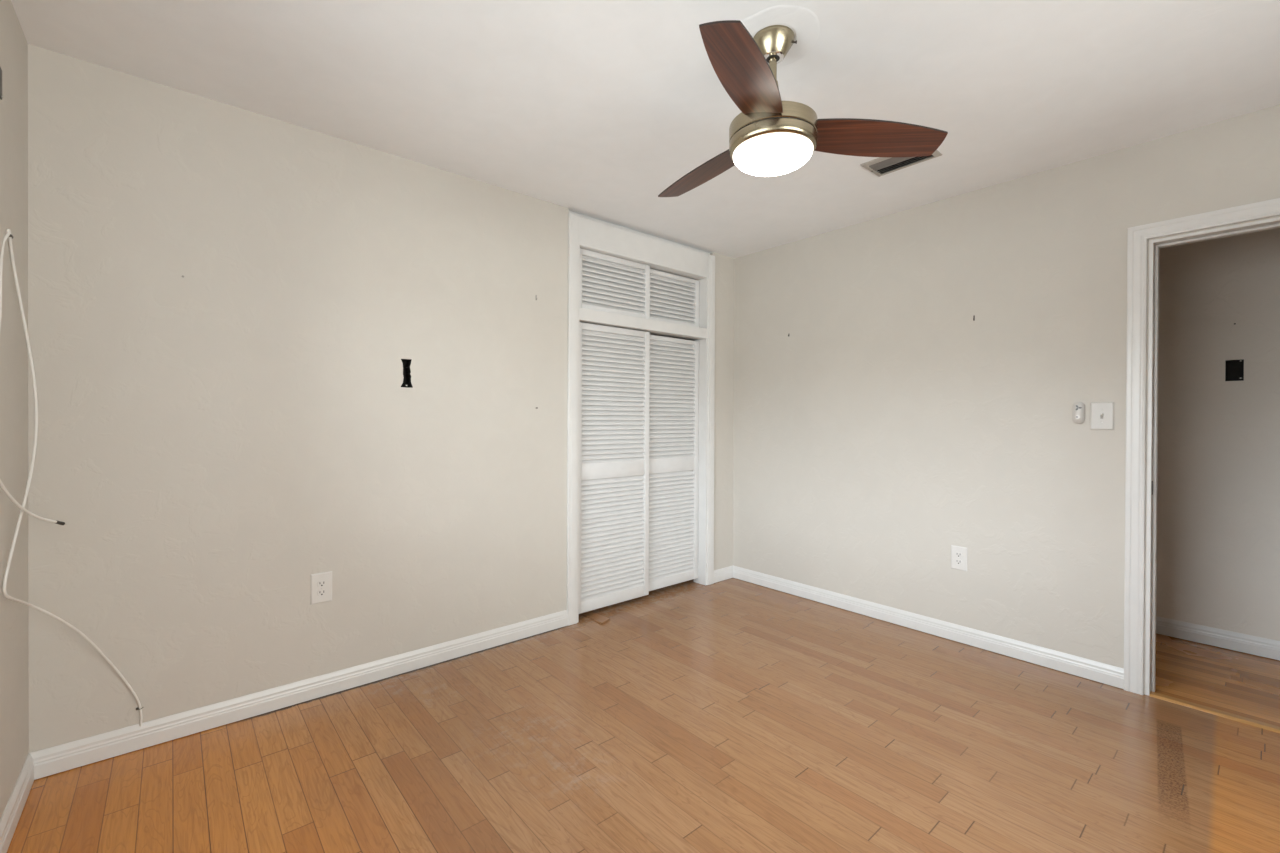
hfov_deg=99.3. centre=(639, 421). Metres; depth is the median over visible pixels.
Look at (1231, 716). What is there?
threshold
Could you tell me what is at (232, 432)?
wall
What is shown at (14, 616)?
wall
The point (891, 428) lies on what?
wall
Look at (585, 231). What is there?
trim
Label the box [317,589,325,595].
socket
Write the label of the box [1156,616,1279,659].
baseboard
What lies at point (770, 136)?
ceiling fan
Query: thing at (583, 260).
wall
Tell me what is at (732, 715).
floor
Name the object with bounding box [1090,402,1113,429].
light switch
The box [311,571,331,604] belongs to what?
wall outlet
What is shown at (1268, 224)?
trim
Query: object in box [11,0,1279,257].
ceiling
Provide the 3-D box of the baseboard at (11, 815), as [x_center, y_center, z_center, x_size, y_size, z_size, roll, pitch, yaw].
[-0.627,1.158,0.186,0.014,0.088,4.286,0,0,-41]
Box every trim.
[567,211,714,625]
[1124,198,1279,694]
[1145,217,1279,695]
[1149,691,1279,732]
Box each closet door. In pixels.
[579,322,649,613]
[580,248,649,318]
[639,269,698,326]
[649,335,698,590]
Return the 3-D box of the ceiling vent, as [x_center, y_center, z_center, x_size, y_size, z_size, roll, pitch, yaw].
[1.230,-1.233,2.566,0.191,0.012,0.299,0,0,-41]
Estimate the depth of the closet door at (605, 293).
3.44 m
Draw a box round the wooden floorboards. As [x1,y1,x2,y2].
[584,612,609,623]
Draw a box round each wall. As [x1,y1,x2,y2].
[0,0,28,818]
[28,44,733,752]
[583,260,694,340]
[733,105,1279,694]
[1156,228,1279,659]
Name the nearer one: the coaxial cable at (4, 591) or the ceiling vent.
the coaxial cable at (4, 591)
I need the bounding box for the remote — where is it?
[1072,402,1084,423]
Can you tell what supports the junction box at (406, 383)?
attached to the wall at (232, 432)
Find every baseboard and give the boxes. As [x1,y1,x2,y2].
[0,753,33,852]
[30,566,732,779]
[733,566,1123,688]
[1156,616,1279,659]
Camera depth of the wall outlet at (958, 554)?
2.96 m
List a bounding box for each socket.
[317,580,325,586]
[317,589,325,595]
[955,552,961,556]
[955,559,961,563]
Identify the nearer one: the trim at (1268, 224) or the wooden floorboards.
the trim at (1268, 224)
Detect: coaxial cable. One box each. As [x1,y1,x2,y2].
[0,229,65,524]
[2,230,142,725]
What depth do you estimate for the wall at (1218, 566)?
2.91 m
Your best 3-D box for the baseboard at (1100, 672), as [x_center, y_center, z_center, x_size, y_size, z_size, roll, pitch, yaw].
[2.105,1.157,2.538,0.014,0.088,4.286,0,0,-41]
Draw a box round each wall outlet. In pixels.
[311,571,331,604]
[951,545,966,570]
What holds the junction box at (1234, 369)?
attached to the wall at (1218, 566)
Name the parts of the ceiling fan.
blade, blade, lamp shade, blade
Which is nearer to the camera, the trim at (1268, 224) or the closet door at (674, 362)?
the trim at (1268, 224)
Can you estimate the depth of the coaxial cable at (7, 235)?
1.52 m
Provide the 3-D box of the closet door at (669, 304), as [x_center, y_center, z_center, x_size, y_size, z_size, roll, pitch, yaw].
[0.213,-0.859,3.821,0.565,0.358,0.028,0,0,-41]
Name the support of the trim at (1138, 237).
attached to the wall at (891, 428)
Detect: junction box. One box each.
[401,359,412,387]
[1225,359,1243,380]
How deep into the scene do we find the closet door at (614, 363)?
3.44 m
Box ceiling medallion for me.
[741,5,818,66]
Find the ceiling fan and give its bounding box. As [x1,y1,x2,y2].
[658,20,947,196]
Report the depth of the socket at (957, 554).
2.96 m
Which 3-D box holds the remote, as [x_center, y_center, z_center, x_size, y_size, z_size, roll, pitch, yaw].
[2.073,-0.043,2.570,0.021,0.104,0.045,0,0,-41]
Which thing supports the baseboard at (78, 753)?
attached to the wall at (232, 432)
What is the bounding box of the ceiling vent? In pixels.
[860,150,941,176]
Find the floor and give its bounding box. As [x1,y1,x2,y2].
[7,578,1279,852]

